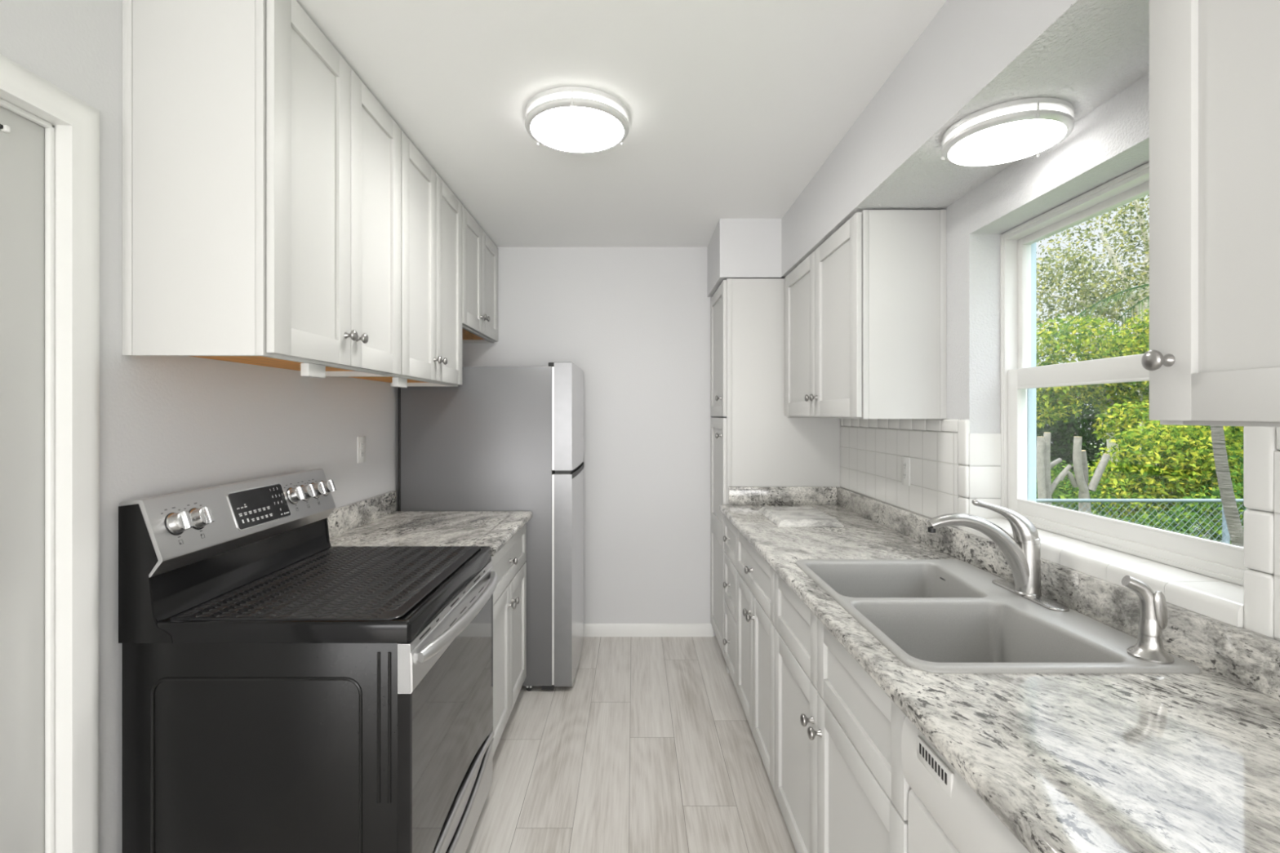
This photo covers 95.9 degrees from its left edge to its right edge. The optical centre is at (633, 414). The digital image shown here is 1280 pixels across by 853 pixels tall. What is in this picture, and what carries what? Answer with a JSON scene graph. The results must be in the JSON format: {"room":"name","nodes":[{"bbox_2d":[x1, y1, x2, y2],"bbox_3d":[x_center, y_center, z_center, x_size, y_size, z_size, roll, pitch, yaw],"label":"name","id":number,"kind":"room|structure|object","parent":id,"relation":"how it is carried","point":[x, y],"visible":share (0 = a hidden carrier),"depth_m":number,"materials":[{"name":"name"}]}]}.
{"room":"kitchen","nodes":[
{"label":"kitchen","id":0,"kind":"room"},
{"bbox_2d":[0,0,398,852],"bbox_3d":[-1.260,0.219,1.536,0.120,2.540,4.173,0,0,0],"label":"wall","id":1,"kind":"structure","parent":0,"point":[169,424],"depth_m":1.43,"materials":[{"name":"white paint"}]},
{"bbox_2d":[0,91,67,852],"bbox_3d":[-1.257,0.387,0.824,0.122,2.005,0.808,0,0,0],"label":"door","id":2,"kind":"structure","parent":1,"relation":"in","point":[33,144],"depth_m":1.19,"materials":[{"name":"white paint"}]},
{"bbox_2d":[0,53,99,852],"bbox_3d":[-1.191,0.355,0.824,0.018,2.068,0.935,0,0,0],"label":"trim","id":3,"kind":"structure","parent":1,"relation":"attached to","point":[82,119],"depth_m":1.24,"materials":[{"name":"white wood"}]},
{"bbox_2d":[122,0,400,377],"bbox_3d":[-1.007,-0.576,1.733,0.386,0.945,0.756,0,0,0],"label":"upper cabinet","id":4,"kind":"object","parent":1,"relation":"attached to","point":[261,174],"visible":1,"depth_m":1.36,"materials":[{"name":"grey wood"}]},
{"bbox_2d":[357,435,365,462],"bbox_3d":[-1.196,0.154,2.540,0.008,0.115,0.070,0,0,0],"label":"wall outlet","id":5,"kind":"object","parent":1,"relation":"attached to","point":[361,440],"visible":1,"depth_m":2.53,"materials":[{"name":"white plastic"}]},
{"bbox_2d":[360,441,364,448],"bbox_3d":[-1.194,0.134,2.540,0.002,0.029,0.033,0,0,0],"label":"socket","id":6,"kind":"object","parent":5,"relation":"attached to","point":[362,443],"depth_m":2.54,"materials":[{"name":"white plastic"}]},
{"bbox_2d":[360,450,364,457],"bbox_3d":[-1.194,0.174,2.540,0.002,0.029,0.033,0,0,0],"label":"socket","id":7,"kind":"object","parent":5,"relation":"attached to","point":[362,452],"depth_m":2.54,"materials":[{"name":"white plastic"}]},
{"bbox_2d":[327,490,395,537],"bbox_3d":[-1.188,0.429,2.488,0.021,0.104,0.760,0,0,0],"label":"backsplash","id":8,"kind":"structure","parent":1,"relation":"attached to","point":[342,519],"depth_m":2.49,"materials":[{"name":"white stone"}]},
{"bbox_2d":[325,130,462,387],"bbox_3d":[-1.007,-0.576,2.489,0.386,0.945,0.757,0,0,0],"label":"upper cabinet","id":9,"kind":"object","parent":1,"relation":"attached to","point":[432,215],"visible":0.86,"depth_m":2.42,"materials":[{"name":"grey wood"}]},
{"bbox_2d":[462,205,497,342],"bbox_3d":[-1.007,-0.748,3.243,0.386,0.600,0.753,0,0,0],"label":"upper cabinet","id":10,"kind":"object","parent":1,"relation":"attached to","point":[480,253],"visible":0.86,"depth_m":3.18,"materials":[{"name":"grey wood"}]},
{"bbox_2d":[462,247,715,635],"bbox_3d":[0.005,0.219,3.683,2.650,2.540,0.120,0,0,0],"label":"wall","id":11,"kind":"structure","parent":0,"point":[636,321],"depth_m":3.62,"materials":[{"name":"white paint"}]},
{"bbox_2d":[583,623,713,636],"bbox_3d":[-0.350,1.349,3.616,1.700,0.079,0.014,0,0,0],"label":"baseboard","id":12,"kind":"structure","parent":11,"relation":"attached to","point":[589,629],"depth_m":3.61,"materials":[{"name":"white wood"}]},
{"bbox_2d":[295,0,946,247],"bbox_3d":[0.000,-1.151,-0.638,7.440,0.200,9.123,0,0,0],"label":"ceiling","id":13,"kind":"structure","parent":0,"point":[734,107],"depth_m":1.88,"materials":[{"name":"white paint"}]},
{"bbox_2d":[524,86,629,153],"bbox_3d":[-0.197,-1.014,2.027,0.362,0.075,0.364,0,0,0],"label":"ceiling light","id":14,"kind":"object","parent":13,"relation":"attached to","point":[570,119],"visible":1,"depth_m":1.94,"materials":[{"name":"white"}]},
{"bbox_2d":[530,106,623,151],"bbox_3d":[-0.197,-0.988,2.028,0.331,0.024,0.331,0,0,0],"label":"diffuser","id":15,"kind":"object","parent":14,"relation":"attached to","point":[565,129],"depth_m":1.98,"materials":[{"name":"white plastic"}]},
{"bbox_2d":[465,635,796,852],"bbox_3d":[-0.015,1.439,-0.739,7.598,0.100,8.923,0,0,0],"label":"floor","id":16,"kind":"structure","parent":0,"point":[651,747],"depth_m":2.28,"materials":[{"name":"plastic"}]},
{"bbox_2d":[118,468,497,852],"bbox_3d":[-0.814,0.792,1.712,0.738,1.193,0.773,0,0,0],"label":"electric range","id":17,"kind":"object","parent":16,"relation":"on","point":[239,736],"visible":0.98,"depth_m":1.33,"materials":[{"name":"black metal"}]},
{"bbox_2d":[156,546,491,643],"bbox_3d":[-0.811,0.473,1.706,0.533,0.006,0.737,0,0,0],"label":"cooktop","id":18,"kind":"object","parent":17,"relation":"on","point":[335,583],"visible":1,"depth_m":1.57,"materials":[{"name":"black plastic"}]},
{"bbox_2d":[398,361,584,691],"bbox_3d":[-0.738,0.563,3.244,0.880,1.652,0.712,0,0,0],"label":"refrigerator","id":19,"kind":"object","parent":16,"relation":"on","point":[505,438],"visible":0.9,"depth_m":2.89,"materials":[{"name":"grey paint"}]},
{"bbox_2d":[491,523,526,757],"bbox_3d":[-0.832,0.955,2.489,0.667,0.868,0.754,0,0,0],"label":"base cabinet","id":20,"kind":"object","parent":16,"relation":"on","point":[509,563],"visible":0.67,"depth_m":2.47,"materials":[{"name":"grey wood"}]},
{"bbox_2d":[327,490,532,555],"bbox_3d":[-0.851,0.447,2.488,0.696,0.140,0.760,0,0,0],"label":"countertop","id":21,"kind":"structure","parent":20,"relation":"on","point":[375,521],"depth_m":2.44,"materials":[{"name":"white stone"}]},
{"bbox_2d":[722,515,737,689],"bbox_3d":[0.767,0.955,2.902,0.637,0.868,0.394,0,0,0],"label":"base cabinet","id":22,"kind":"object","parent":16,"relation":"on","point":[729,538],"visible":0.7,"depth_m":2.90,"materials":[{"name":"grey wood"}]},
{"bbox_2d":[736,528,775,791],"bbox_3d":[0.767,0.955,2.343,0.637,0.868,0.723,0,0,0],"label":"base cabinet","id":23,"kind":"object","parent":16,"relation":"on","point":[755,578],"visible":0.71,"depth_m":2.28,"materials":[{"name":"grey wood"}]},
{"bbox_2d":[710,278,839,673],"bbox_3d":[0.778,0.330,3.359,0.659,2.118,0.524,0,0,0],"label":"pantry cabinet","id":24,"kind":"object","parent":16,"relation":"on","point":[753,442],"visible":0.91,"depth_m":3.10,"materials":[{"name":"grey wood"}]},
{"bbox_2d":[774,571,911,852],"bbox_3d":[0.767,0.955,1.504,0.637,0.868,0.954,0,0,0],"label":"base cabinet","id":25,"kind":"object","parent":16,"relation":"on","point":[841,785],"visible":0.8,"depth_m":1.44,"materials":[{"name":"grey wood"}]},
{"bbox_2d":[901,716,1029,852],"bbox_3d":[0.776,0.956,0.720,0.607,0.866,0.604,0,0,0],"label":"dishwasher","id":26,"kind":"object","parent":16,"relation":"on","point":[945,815],"visible":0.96,"depth_m":0.90,"materials":[{"name":"white plastic"}]},
{"bbox_3d":[0.767,0.955,0.015,0.637,0.868,0.800,0,0,0],"label":"base cabinet","id":27,"kind":"object","parent":16,"relation":"on","visible":0},
{"bbox_2d":[719,486,1279,852],"bbox_3d":[0.783,0.452,1.349,0.646,0.131,3.498,0,0,0],"label":"countertop","id":28,"kind":"structure","parent":27,"relation":"on","point":[1068,762],"depth_m":0.93,"materials":[{"name":"grey stone"}]},
{"bbox_2d":[758,506,844,527],"bbox_3d":[0.757,0.467,2.663,0.280,0.028,0.398,0,0,0],"label":"board","id":29,"kind":"object","parent":28,"relation":"on","point":[781,517],"visible":1,"depth_m":2.55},
{"bbox_2d":[795,559,1201,673],"bbox_3d":[0.793,0.578,1.480,0.545,0.214,0.816,0,0,0],"label":"sink","id":30,"kind":"object","parent":28,"relation":"in","point":[935,615],"visible":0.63,"depth_m":1.46,"materials":[{"name":"grey"}]},
{"bbox_2d":[1121,575,1174,663],"bbox_3d":[1.000,0.393,1.125,0.081,0.156,0.069,0,0,0],"label":"sprayer","id":31,"kind":"object","parent":30,"relation":"on","point":[1153,618],"visible":1,"depth_m":1.11,"materials":[{"name":"silver metal"}]},
{"bbox_2d":[927,498,1069,612],"bbox_3d":[0.912,0.346,1.505,0.290,0.253,0.256,0,0,0],"label":"kitchen faucet","id":32,"kind":"object","parent":28,"relation":"on","point":[1023,554],"visible":1,"depth_m":1.49,"materials":[{"name":"silver metal"}]},
{"bbox_2d":[707,0,1075,297],"bbox_3d":[0.791,-0.894,1.536,0.657,0.314,4.173,0,0,0],"label":"soffit","id":33,"kind":"structure","parent":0,"point":[966,43],"depth_m":1.75,"materials":[{"name":"white paint"}]},
{"bbox_2d":[782,0,1149,276],"bbox_3d":[0.958,-0.743,1.275,0.325,0.004,3.650,0,0,0],"label":"ceiling","id":34,"kind":"structure","parent":0,"point":[1094,51],"depth_m":1.28,"materials":[{"name":"white paint"}]},
{"bbox_2d":[941,97,1074,166],"bbox_3d":[0.957,-0.711,1.489,0.286,0.059,0.288,0,0,0],"label":"ceiling light","id":35,"kind":"object","parent":34,"relation":"attached to","point":[1013,131],"visible":1,"depth_m":1.42,"materials":[{"name":"white plastic"}]},
{"bbox_2d":[947,119,1066,165],"bbox_3d":[0.957,-0.691,1.490,0.262,0.019,0.262,0,0,0],"label":"diffuser","id":36,"kind":"object","parent":35,"relation":"attached to","point":[988,142],"depth_m":1.45,"materials":[{"name":"white"}]},
{"bbox_2d":[1034,242,1036,502],"bbox_3d":[1.337,0.489,1.637,0.015,3.400,4.373,0,0,0],"label":"wall","id":37,"kind":"structure","parent":0,"point":[1035,243],"depth_m":1.93,"materials":[{"name":"blue paint"}]},
{"bbox_2d":[840,73,1273,586],"bbox_3d":[1.225,0.219,1.536,0.210,2.540,4.173,0,0,0],"label":"wall","id":38,"kind":"structure","parent":0,"point":[1111,141],"depth_m":1.87,"materials":[{"name":"white paint"}]},
{"bbox_2d":[785,209,946,418],"bbox_3d":[0.944,-0.358,2.582,0.353,0.749,1.032,0,0,0],"label":"upper cabinet","id":39,"kind":"object","parent":38,"relation":"attached to","point":[866,310],"visible":1,"depth_m":2.07,"materials":[{"name":"grey wood"}]},
{"bbox_2d":[840,426,959,527],"bbox_3d":[1.114,0.251,2.538,0.012,0.376,1.123,0,0,0],"label":"wall tiles","id":40,"kind":"structure","parent":38,"relation":"attached to","point":[870,458],"depth_m":2.38,"materials":[{"name":"white tile"}]},
{"bbox_2d":[901,456,910,485],"bbox_3d":[1.104,0.229,2.345,0.008,0.115,0.070,0,0,0],"label":"wall outlet","id":41,"kind":"object","parent":40,"relation":"attached to","point":[905,461],"visible":1,"depth_m":2.34,"materials":[{"name":"white plastic"}]},
{"bbox_2d":[902,462,906,470],"bbox_3d":[1.102,0.209,2.345,0.002,0.029,0.033,0,0,0],"label":"socket","id":42,"kind":"object","parent":41,"relation":"attached to","point":[904,464],"depth_m":2.34,"materials":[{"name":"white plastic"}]},
{"bbox_2d":[902,471,906,479],"bbox_3d":[1.102,0.249,2.345,0.002,0.029,0.033,0,0,0],"label":"socket","id":43,"kind":"object","parent":41,"relation":"attached to","point":[904,473],"depth_m":2.34,"materials":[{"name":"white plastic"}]},
{"bbox_2d":[835,486,1279,700],"bbox_3d":[1.095,0.433,1.349,0.024,0.095,3.498,0,0,0],"label":"backsplash","id":44,"kind":"structure","parent":38,"relation":"attached to","point":[1251,659],"depth_m":1.30,"materials":[{"name":"grey stone"}]},
{"bbox_2d":[840,418,1279,638],"bbox_3d":[1.115,0.223,1.294,0.018,0.412,3.613,0,0,0],"label":"trim","id":45,"kind":"structure","parent":38,"relation":"attached to","point":[1260,443],"depth_m":1.03,"materials":[{"name":"white ceramic"}]},
{"bbox_2d":[962,433,1250,627],"bbox_3d":[1.162,0.227,1.488,0.128,0.328,0.878,0,0,0],"label":"tile backsplash","id":46,"kind":"structure","parent":38,"relation":"attached to","point":[1218,599],"depth_m":1.39,"materials":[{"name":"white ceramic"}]},
{"bbox_2d":[1000,161,1247,586],"bbox_3d":[1.273,-0.128,1.488,0.102,0.944,0.877,0,0,0],"label":"window","id":47,"kind":"structure","parent":38,"relation":"in","point":[1020,377],"depth_m":1.70,"materials":[{"name":"white plastic"}]},
{"bbox_2d":[1141,0,1279,426],"bbox_3d":[0.944,-0.358,0.490,0.353,0.749,0.827,0,0,0],"label":"upper cabinet","id":48,"kind":"object","parent":38,"relation":"attached to","point":[1212,358],"visible":1,"depth_m":0.81,"materials":[{"name":"grey wood"}]},
{"bbox_2d":[1274,450,1279,639],"bbox_3d":[1.114,0.251,0.225,0.012,0.376,1.549,0,0,0],"label":"wall tiles","id":49,"kind":"structure","parent":38,"relation":"attached to","point":[1277,453],"depth_m":0.99,"materials":[{"name":"white tile"}]},
{"label":"outside","id":50,"kind":"structure","parent":0,"visible":0},
{"bbox_2d":[1036,444,1241,528],"bbox_3d":[20.672,2.064,13.000,38.655,0.050,54.000,0,0,0],"label":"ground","id":51,"kind":"structure","parent":50,"point":[1091,444],"depth_m":31.57,"materials":[{"name":"green plant"}]},
{"bbox_2d":[1036,432,1110,514],"bbox_3d":[4.757,0.805,6.300,0.790,1.222,0.179,0,0,0],"label":"trunk","id":52,"kind":"object","parent":51,"relation":"on","point":[1046,489],"visible":0.86,"depth_m":6.24,"materials":[{"name":"grey plant"}]},
{"bbox_2d":[1036,460,1119,519],"bbox_3d":[4.941,1.330,7.072,1.834,1.606,0.928,0,0,-9],"label":"shrub","id":53,"kind":"object","parent":51,"relation":"on","point":[1067,494],"visible":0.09,"depth_m":6.96,"materials":[{"name":"green plant"}]},
{"bbox_2d":[1036,306,1149,515],"bbox_3d":[8.468,0.082,9.570,4.789,3.927,1.500,0,0,0],"label":"broadleaf tree","id":54,"kind":"object","parent":51,"relation":"on","point":[1126,346],"visible":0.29,"depth_m":9.29,"materials":[{"name":"green plant"}]},
{"bbox_2d":[1036,194,1163,495],"bbox_3d":[10.168,-1.808,11.395,5.896,7.709,2.084,0,0,0],"label":"shade tree","id":55,"kind":"object","parent":51,"relation":"on","point":[1122,277],"visible":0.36,"depth_m":11.24,"materials":[{"name":"green plant"}]},
{"bbox_2d":[1036,384,1201,505],"bbox_3d":[11.914,0.654,13.668,9.392,3.882,1.993,0,0,-8],"label":"hedge","id":56,"kind":"object","parent":51,"relation":"on","point":[1062,436],"visible":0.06,"depth_m":12.90,"materials":[{"name":"green plant"}]},
{"bbox_2d":[1036,498,1245,544],"bbox_3d":[5.675,1.427,5.825,3.906,1.225,0.084,0,0,0],"label":"fence","id":57,"kind":"object","parent":51,"relation":"on","point":[1225,538],"visible":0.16,"depth_m":5.79,"materials":[{"name":"silver metal"}]},
{"bbox_2d":[1044,284,1243,546],"bbox_3d":[4.925,0.443,5.066,2.340,3.216,2.254,0,0,0],"label":"palm tree","id":58,"kind":"object","parent":51,"relation":"on","point":[1231,513],"visible":0.27,"depth_m":4.98,"materials":[{"name":"green plant"}]},
{"bbox_2d":[1058,420,1244,528],"bbox_3d":[7.156,0.933,7.703,3.187,2.213,1.287,0,0,0],"label":"shrub","id":59,"kind":"object","parent":51,"relation":"on","point":[1151,482],"visible":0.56,"depth_m":7.42,"materials":[{"name":"green plant"}]},
{"bbox_2d":[1091,400,1244,521],"bbox_3d":[8.486,0.707,8.664,3.236,2.663,1.110,0,0,0],"label":"shrub","id":60,"kind":"object","parent":51,"relation":"on","point":[1138,416],"visible":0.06,"depth_m":8.54,"materials":[{"name":"green plant"}]},
{"bbox_2d":[1116,444,1247,544],"bbox_3d":[6.790,1.042,6.479,3.454,2.104,1.024,0,0,-9],"label":"shrub","id":61,"kind":"object","parent":51,"relation":"on","point":[1188,522],"visible":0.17,"depth_m":6.42,"materials":[{"name":"green plant"}]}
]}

